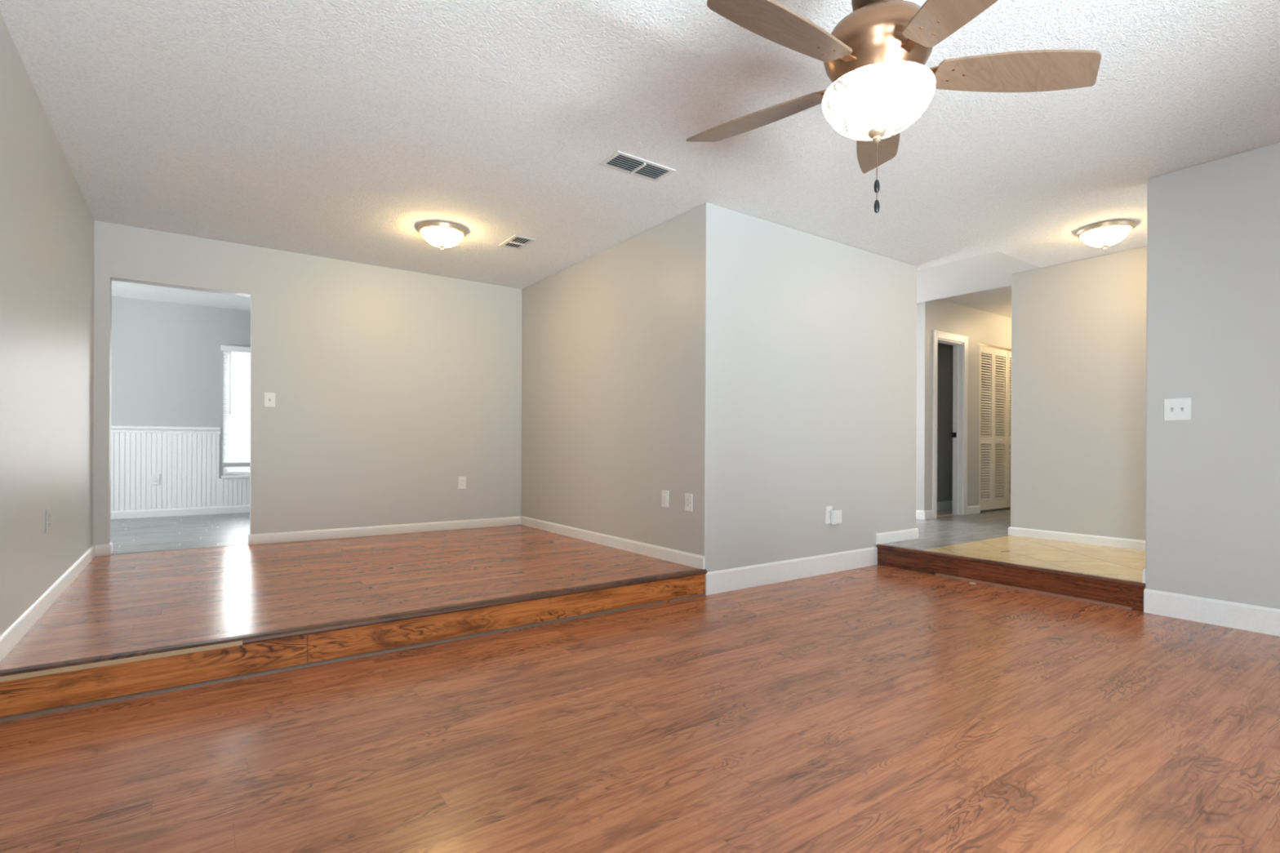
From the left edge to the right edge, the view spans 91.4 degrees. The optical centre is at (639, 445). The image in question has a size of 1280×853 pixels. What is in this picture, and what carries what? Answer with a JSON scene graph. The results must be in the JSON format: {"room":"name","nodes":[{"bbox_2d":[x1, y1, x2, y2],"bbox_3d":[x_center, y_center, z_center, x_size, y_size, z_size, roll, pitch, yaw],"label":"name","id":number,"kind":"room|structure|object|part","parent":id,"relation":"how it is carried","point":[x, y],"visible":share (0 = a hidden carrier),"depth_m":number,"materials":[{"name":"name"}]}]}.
{"room":"empty living room","nodes":[
{"label":"empty living room","id":0,"kind":"room"},
{"bbox_2d":[0,13,94,635],"bbox_3d":[-1.599,-0.319,1.121,0.120,2.560,8.083,0,0,-35],"label":"wall","id":1,"kind":"structure","parent":0,"point":[47,223],"depth_m":2.87,"materials":[{"name":"grey paint"}]},
{"bbox_2d":[0,544,95,662],"bbox_3d":[-3.077,0.748,3.308,0.014,0.084,2.812,0,0,-35],"label":"baseboard","id":2,"kind":"structure","parent":1,"relation":"attached to","point":[13,634],"depth_m":2.88,"materials":[{"name":"white paint"}]},
{"bbox_2d":[45,508,50,533],"bbox_3d":[-2.914,0.368,3.076,0.009,0.118,0.075,0,0,-35],"label":"wall outlet","id":3,"kind":"object","parent":1,"relation":"attached to","point":[48,510],"visible":1,"depth_m":3.06,"materials":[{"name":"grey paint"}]},
{"bbox_2d":[0,640,242,681],"bbox_3d":[-1.948,0.809,2.358,0.754,0.018,0.012,0,0,-35],"label":"trim","id":4,"kind":"structure","parent":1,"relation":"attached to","point":[25,675],"depth_m":2.34,"materials":[{"name":"beige wood"}]},
{"bbox_2d":[0,593,705,722],"bbox_3d":[-0.920,0.957,3.099,3.289,0.014,0.014,0,0,-35],"label":"trim","id":5,"kind":"structure","parent":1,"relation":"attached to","point":[14,717],"depth_m":2.69,"materials":[{"name":"brown wood"}]},
{"bbox_2d":[111,296,250,478],"bbox_3d":[-5.554,-0.408,6.774,5.000,2.375,0.120,0,0,-35],"label":"wall","id":6,"kind":"structure","parent":0,"point":[166,367],"depth_m":6.94,"materials":[{"name":"paint"}]},
{"bbox_2d":[151,474,159,484],"bbox_3d":[-5.315,0.367,6.852,0.075,0.118,0.009,0,0,-35],"label":"wall outlet","id":7,"kind":"object","parent":6,"relation":"attached to","point":[155,478],"visible":1,"depth_m":6.85,"materials":[{"name":"white plastic"}]},
{"bbox_2d":[111,425,220,434],"bbox_3d":[-6.149,-0.182,6.256,3.232,0.077,0.034,0,0,-35],"label":"trim","id":8,"kind":"structure","parent":6,"relation":"attached to","point":[114,428],"depth_m":6.89,"materials":[{"name":"white paint"}]},
{"bbox_2d":[111,432,249,511],"bbox_3d":[-5.763,0.311,6.546,4.200,0.935,0.012,0,0,-35],"label":"wainscoting","id":9,"kind":"structure","parent":6,"relation":"attached to","point":[187,464],"depth_m":6.93,"materials":[{"name":"white paint"}]},
{"bbox_2d":[111,505,249,519],"bbox_3d":[-5.513,0.737,6.709,4.800,0.085,0.014,0,0,-35],"label":"baseboard","id":10,"kind":"structure","parent":6,"relation":"attached to","point":[239,508],"depth_m":6.96,"materials":[{"name":"white paint"}]},
{"bbox_2d":[221,351,250,478],"bbox_3d":[-4.468,-0.367,7.509,0.938,1.488,0.120,0,0,-35],"label":"window","id":11,"kind":"structure","parent":6,"relation":"in","point":[227,474],"depth_m":7.28,"materials":[{"name":"white paint"}]},
{"bbox_2d":[220,345,250,466],"bbox_3d":[-4.433,-0.456,7.460,0.958,1.400,0.060,0,0,-35],"label":"window blind","id":12,"kind":"object","parent":11,"relation":"attached to","point":[226,348],"visible":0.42,"depth_m":7.27,"materials":[{"name":"white plastic"}]},
{"bbox_3d":[-4.439,0.219,7.464,0.914,0.050,0.032,0,0,-35],"label":"rail","id":13,"kind":"part","parent":12,"relation":"part of","materials":[{"name":"grey plastic"}]},
{"bbox_3d":[-4.460,0.363,7.493,0.938,0.028,0.080,0,0,-35],"label":"sill","id":14,"kind":"part","parent":11,"relation":"part of","materials":[{"name":"white paint"}]},
{"bbox_2d":[93,220,522,546],"bbox_3d":[-3.604,-0.410,4.728,5.805,2.395,0.120,0,0,-35],"label":"wall","id":15,"kind":"structure","parent":0,"point":[391,387],"depth_m":5.44,"materials":[{"name":"grey paint"}]},
{"bbox_2d":[108,541,112,555],"bbox_3d":[-3.853,0.745,4.546,0.012,0.082,0.134,0,0,-35],"label":"baseboard","id":16,"kind":"structure","parent":15,"relation":"in","point":[110,544],"depth_m":4.50,"materials":[{"name":"white paint"}]},
{"bbox_2d":[116,544,241,554],"bbox_3d":[-3.485,0.790,4.768,0.869,0.006,0.008,0,0,-35],"label":"trim","id":17,"kind":"structure","parent":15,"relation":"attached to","point":[237,544],"depth_m":4.74,"materials":[{"name":"brown wood"}]},
{"bbox_2d":[248,532,250,544],"bbox_3d":[-3.154,0.748,5.043,0.012,0.082,0.134,0,0,-35],"label":"baseboard","id":18,"kind":"structure","parent":15,"relation":"attached to","point":[249,533],"depth_m":4.99,"materials":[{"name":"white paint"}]},
{"bbox_2d":[264,392,275,407],"bbox_3d":[-3.005,-0.374,5.070,0.078,0.118,0.018,0,0,-35],"label":"light switch","id":19,"kind":"object","parent":15,"relation":"attached to","point":[269,397],"visible":1,"depth_m":5.07,"materials":[{"name":"white plastic"}]},
{"bbox_2d":[95,515,520,556],"bbox_3d":[-2.544,0.751,5.404,3.285,0.082,0.014,0,0,-35],"label":"baseboard","id":20,"kind":"structure","parent":15,"relation":"attached to","point":[301,535],"depth_m":5.50,"materials":[{"name":"white paint"}]},
{"bbox_2d":[457,476,466,488],"bbox_3d":[-1.708,0.354,6.000,0.075,0.118,0.009,0,0,-35],"label":"wall outlet","id":21,"kind":"object","parent":15,"relation":"attached to","point":[461,480],"visible":1,"depth_m":6.00,"materials":[{"name":"white plastic"}]},
{"bbox_2d":[0,512,697,670],"bbox_3d":[-3.658,0.930,4.795,5.805,0.285,5.909,0,0,-35],"label":"floor","id":22,"kind":"structure","parent":0,"point":[123,602],"depth_m":3.76,"materials":[{"name":"laminate"}]},
{"bbox_2d":[0,564,1279,852],"bbox_3d":[1.401,1.034,1.458,5.408,0.120,5.387,0,0,-35],"label":"floor","id":23,"kind":"structure","parent":0,"point":[875,708],"depth_m":2.03,"materials":[{"name":"laminate"}]},
{"bbox_2d":[0,0,1279,311],"bbox_3d":[-0.538,-1.684,3.699,9.600,0.220,11.300,0,0,-35],"label":"ceiling","id":24,"kind":"structure","parent":0,"point":[332,129],"depth_m":3.12,"materials":[{"name":"white paint"}]},
{"bbox_2d":[417,221,466,250],"bbox_3d":[-1.458,-1.519,4.603,0.344,0.158,0.344,0,0,-35],"label":"ceiling light","id":25,"kind":"object","parent":24,"relation":"attached to","point":[441,234],"visible":1,"depth_m":4.51,"materials":[{"name":"white glass"}]},
{"bbox_2d":[498,235,535,249],"bbox_3d":[-0.962,-1.588,4.889,0.175,0.017,0.300,0,0,-35],"label":"ceiling vent","id":26,"kind":"object","parent":24,"relation":"in","point":[516,242],"visible":1,"depth_m":4.88,"materials":[{"name":"white metal"}]},
{"bbox_2d":[599,151,675,182],"bbox_3d":[-0.011,-1.584,3.558,0.400,0.017,0.190,0,0,-35],"label":"ceiling vent","id":27,"kind":"object","parent":24,"relation":"in","point":[620,161],"visible":1,"depth_m":3.55,"materials":[{"name":"white metal"}]},
{"bbox_2d":[686,0,1101,213],"bbox_3d":[0.674,-1.147,1.846,1.217,0.884,1.265,0,0,-35],"label":"ceiling fan","id":28,"kind":"object","parent":24,"relation":"hanging from","point":[874,59],"visible":1,"depth_m":1.79,"materials":[{"name":"brown wood"}]},
{"bbox_3d":[0.393,-1.117,2.147,0.496,0.008,0.152,0,13,39],"label":"fan blade","id":29,"kind":"part","parent":28,"relation":"part of","materials":[{"name":"brown wood"}]},
{"bbox_3d":[0.367,-1.117,1.658,0.496,0.008,0.152,0,13,-33],"label":"fan blade","id":30,"kind":"part","parent":28,"relation":"part of","materials":[{"name":"brown wood"}]},
{"bbox_3d":[0.716,-0.724,1.888,0.017,0.038,0.017,0,0,-35],"label":"pull knob","id":31,"kind":"part","parent":28,"relation":"part of","materials":[{"name":"black metal"}]},
{"bbox_3d":[0.714,-0.857,1.881,0.003,0.112,0.003,0,0,-13],"label":"pull chain","id":32,"kind":"part","parent":28,"relation":"part of","materials":[{"name":"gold metal"}]},
{"bbox_3d":[0.713,-0.782,1.881,0.017,0.038,0.017,0,0,-35],"label":"pull knob","id":33,"kind":"part","parent":28,"relation":"part of","materials":[{"name":"black metal"}]},
{"bbox_3d":[0.866,-1.115,2.272,0.152,0.008,0.496,-14,-5,21],"label":"fan blade","id":34,"kind":"part","parent":28,"relation":"part of","materials":[{"name":"brown wood"}]},
{"bbox_3d":[0.716,-1.006,1.884,0.320,0.118,0.320,0,0,-35],"label":"lamp shade","id":35,"kind":"part","parent":28,"relation":"part of","materials":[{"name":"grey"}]},
{"bbox_3d":[0.823,-1.115,1.482,0.152,0.008,0.496,14,-3,-15],"label":"fan blade","id":36,"kind":"part","parent":28,"relation":"part of","materials":[{"name":"brown wood"}]},
{"bbox_3d":[1.132,-1.114,1.862,0.496,0.008,0.152,0,-13,3],"label":"fan blade","id":37,"kind":"part","parent":28,"relation":"part of","materials":[{"name":"brown wood"}]},
{"bbox_2d":[1076,220,1135,249],"bbox_3d":[3.368,-1.498,4.521,0.344,0.158,0.344,0,0,-35],"label":"ceiling light","id":38,"kind":"object","parent":24,"relation":"attached to","point":[1106,233],"visible":1,"depth_m":4.43,"materials":[{"name":"white glass"}]},
{"bbox_2d":[520,202,916,572],"bbox_3d":[0.580,-0.309,5.978,2.464,2.560,2.936,0,0,-35],"label":"wall","id":39,"kind":"structure","parent":0,"point":[762,371],"depth_m":4.71,"materials":[{"name":"grey paint"}]},
{"bbox_2d":[0,573,705,716],"bbox_3d":[-0.922,0.892,3.111,3.299,0.143,0.008,0,0,-35],"label":"step riser","id":40,"kind":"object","parent":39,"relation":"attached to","point":[21,695],"depth_m":2.71,"materials":[{"name":"laminate"}]},
{"bbox_2d":[0,568,706,676],"bbox_3d":[-0.923,0.809,3.114,3.299,0.027,0.053,0,0,-35],"label":"trim","id":41,"kind":"structure","parent":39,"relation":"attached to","point":[353,623],"depth_m":2.85,"materials":[{"name":"laminate"}]},
{"bbox_2d":[520,515,704,568],"bbox_3d":[-0.395,0.758,5.205,0.014,0.086,2.801,0,0,-35],"label":"baseboard","id":42,"kind":"structure","parent":39,"relation":"attached to","point":[692,560],"depth_m":4.83,"materials":[{"name":"white paint"}]},
{"bbox_2d":[662,489,668,507],"bbox_3d":[0.177,0.373,4.408,0.008,0.120,0.078,0,0,-35],"label":"cable plate","id":43,"kind":"object","parent":39,"relation":"attached to","point":[664,493],"visible":1,"depth_m":4.40,"materials":[{"name":"white plastic"}]},
{"bbox_2d":[684,493,692,511],"bbox_3d":[0.325,0.379,4.199,0.009,0.118,0.075,0,0,-35],"label":"wall outlet","id":44,"kind":"object","parent":39,"relation":"attached to","point":[688,497],"visible":1,"depth_m":4.20,"materials":[{"name":"white plastic"}]},
{"bbox_2d":[705,528,918,595],"bbox_3d":[1.436,0.847,4.780,2.478,0.255,0.014,0,0,-35],"label":"baseboard","id":45,"kind":"structure","parent":39,"relation":"attached to","point":[748,576],"depth_m":4.57,"materials":[{"name":"white paint"}]},
{"bbox_2d":[825,506,832,524],"bbox_3d":[1.453,0.529,4.794,0.078,0.135,0.009,0,0,-35],"label":"wall outlet","id":46,"kind":"object","parent":39,"relation":"attached to","point":[828,516],"visible":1,"depth_m":4.79,"materials":[{"name":"white plastic"}]},
{"bbox_2d":[831,509,841,524],"bbox_3d":[1.513,0.546,4.808,0.092,0.110,0.038,0,0,-35],"label":"plug","id":47,"kind":"object","parent":46,"relation":"attached to","point":[836,514],"visible":1,"depth_m":4.79,"materials":[{"name":"white plastic"}]},
{"bbox_3d":[1.523,0.547,4.794,0.080,0.092,0.004,0,0,-35],"label":"adapter lid","id":48,"kind":"part","parent":47,"relation":"part of","materials":[{"name":"white plastic"}]},
{"bbox_2d":[875,546,1145,611],"bbox_3d":[2.470,0.905,4.426,0.010,0.147,1.788,0,0,-35],"label":"step riser","id":49,"kind":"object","parent":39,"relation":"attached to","point":[1092,589],"depth_m":4.26,"materials":[{"name":"red laminate"}]},
{"bbox_2d":[915,299,1011,511],"bbox_3d":[4.558,-0.420,8.000,3.500,2.485,0.110,0,0,-35],"label":"wall","id":50,"kind":"structure","parent":0,"point":[980,326],"depth_m":7.25,"materials":[{"name":"grey paint"}]},
{"bbox_2d":[932,329,968,518],"bbox_3d":[3.569,-0.244,7.287,0.748,2.125,0.130,0,0,-35],"label":"door frame","id":51,"kind":"structure","parent":50,"relation":"in","point":[959,343],"depth_m":7.42,"materials":[{"name":"white paint"}]},
{"bbox_3d":[3.758,-0.131,7.470,0.004,0.060,0.052,0,0,-35],"label":"strike plate","id":52,"kind":"part","parent":51,"relation":"part of","materials":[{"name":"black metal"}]},
{"bbox_2d":[923,505,980,519],"bbox_3d":[3.652,0.771,7.283,1.229,0.095,0.014,0,0,-35],"label":"baseboard","id":53,"kind":"structure","parent":50,"relation":"attached to","point":[928,514],"depth_m":7.47,"materials":[{"name":"white paint"}]},
{"bbox_2d":[978,345,1007,510],"bbox_3d":[4.453,-0.218,7.862,0.730,2.029,0.061,0,0,-35],"label":"door","id":54,"kind":"structure","parent":50,"relation":"in","point":[989,442],"depth_m":7.87,"materials":[{"name":"beige paint"}]},
{"bbox_3d":[4.294,-0.219,7.769,0.364,2.029,0.028,0,0,-35],"label":"louvered panel","id":55,"kind":"part","parent":54,"relation":"part of","materials":[{"name":"beige paint"}]},
{"bbox_3d":[4.592,-0.218,7.982,0.364,2.029,0.028,0,0,-35],"label":"louvered panel","id":56,"kind":"part","parent":54,"relation":"part of","materials":[{"name":"beige paint"}]},
{"bbox_2d":[979,343,1011,351],"bbox_3d":[4.751,-1.246,8.091,1.485,0.022,0.032,0,0,-35],"label":"trim","id":57,"kind":"structure","parent":50,"relation":"attached to","point":[982,344],"depth_m":7.89,"materials":[{"name":"beige paint"}]},
{"bbox_2d":[1006,351,1011,507],"bbox_3d":[5.054,-0.216,8.290,0.730,2.029,0.061,0,0,-35],"label":"door","id":58,"kind":"structure","parent":50,"relation":"in","point":[1009,353],"depth_m":8.11,"materials":[{"name":"beige paint"}]},
{"bbox_2d":[937,342,997,509],"bbox_3d":[3.788,-0.423,7.806,1.780,2.485,0.468,0,0,-35],"label":"wall","id":59,"kind":"structure","parent":0,"point":[944,364],"depth_m":8.10,"materials":[{"name":"paint"}]},
{"bbox_2d":[937,500,952,510],"bbox_3d":[3.668,0.765,7.881,1.680,0.100,0.014,0,0,-35],"label":"baseboard","id":60,"kind":"structure","parent":59,"relation":"attached to","point":[942,504],"depth_m":8.06,"materials":[{"name":"white paint"}]},
{"bbox_2d":[937,284,1011,318],"bbox_3d":[5.101,-1.710,7.244,3.700,0.100,6.100,0,0,-35],"label":"ceiling","id":61,"kind":"structure","parent":0,"point":[997,300],"depth_m":7.16,"materials":[{"name":"paint"}]},
{"bbox_2d":[996,355,1003,496],"bbox_3d":[4.624,-0.419,8.873,2.380,2.485,0.100,0,0,-35],"label":"louvered door","id":62,"kind":"structure","parent":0,"point":[997,356],"depth_m":9.36,"materials":[{"name":"paint"}]},
{"bbox_2d":[1008,360,1011,495],"bbox_3d":[5.954,-0.414,9.143,0.100,2.485,2.601,0,0,-35],"label":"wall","id":63,"kind":"structure","parent":0,"point":[1010,360],"depth_m":9.51,"materials":[{"name":"grey paint"}]},
{"bbox_2d":[880,506,1145,582],"bbox_3d":[4.266,0.962,6.751,5.614,0.289,5.950,0,0,-35],"label":"floor","id":64,"kind":"structure","parent":0,"point":[1122,563],"depth_m":5.01,"materials":[{"name":"beige tile"}]},
{"bbox_2d":[1010,246,1146,540],"bbox_3d":[5.804,-0.414,5.815,4.002,2.485,2.649,0,0,-35],"label":"wall","id":65,"kind":"structure","parent":0,"point":[1079,327],"depth_m":5.27,"materials":[{"name":"grey paint"}]},
{"bbox_2d":[1009,526,1145,550],"bbox_3d":[4.163,0.783,4.651,0.014,0.075,2.649,0,0,-35],"label":"baseboard","id":66,"kind":"structure","parent":65,"relation":"attached to","point":[1033,533],"depth_m":5.27,"materials":[{"name":"white paint"}]},
{"bbox_2d":[1145,142,1279,608],"bbox_3d":[4.045,-0.294,2.309,0.120,2.560,3.474,0,0,-35],"label":"wall","id":67,"kind":"structure","parent":0,"point":[1212,526],"depth_m":3.44,"materials":[{"name":"grey paint"}]},
{"bbox_2d":[876,543,1145,587],"bbox_3d":[2.476,0.822,4.421,0.038,0.023,1.774,0,0,-35],"label":"trim","id":68,"kind":"structure","parent":67,"relation":"attached to","point":[879,545],"depth_m":4.24,"materials":[{"name":"red laminate"}]},
{"bbox_2d":[935,573,1132,609],"bbox_3d":[2.591,0.971,4.230,0.017,0.017,1.216,0,0,-35],"label":"trim","id":69,"kind":"structure","parent":67,"relation":"attached to","point":[1095,602],"depth_m":4.14,"materials":[{"name":"brown wood"}]},
{"bbox_2d":[1142,568,1145,583],"bbox_3d":[3.034,0.770,3.733,0.110,0.088,0.014,0,0,-35],"label":"baseboard","id":70,"kind":"structure","parent":67,"relation":"attached to","point":[1144,570],"depth_m":3.70,"materials":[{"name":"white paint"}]},
{"bbox_2d":[1164,397,1191,420],"bbox_3d":[3.067,-0.209,3.566,0.018,0.126,0.122,0,0,-35],"label":"light switch","id":71,"kind":"object","parent":67,"relation":"attached to","point":[1175,409],"visible":1,"depth_m":3.57,"materials":[{"name":"white plastic"}]},
{"bbox_2d":[1143,588,1279,636],"bbox_3d":[3.985,0.916,2.271,0.014,0.138,3.476,0,0,-35],"label":"baseboard","id":72,"kind":"structure","parent":67,"relation":"attached to","point":[1258,619],"depth_m":3.43,"materials":[{"name":"white paint"}]},
{"bbox_3d":[2.550,-0.428,7.907,0.120,2.485,2.068,0,0,-35],"label":"wall","id":73,"kind":"structure","parent":0,"visible":0},
{"bbox_2d":[915,510,923,519],"bbox_3d":[2.556,0.766,7.776,0.014,0.095,2.061,0,0,-35],"label":"baseboard","id":74,"kind":"structure","parent":73,"relation":"attached to","point":[919,514],"depth_m":6.97,"materials":[{"name":"white paint"}]}
]}

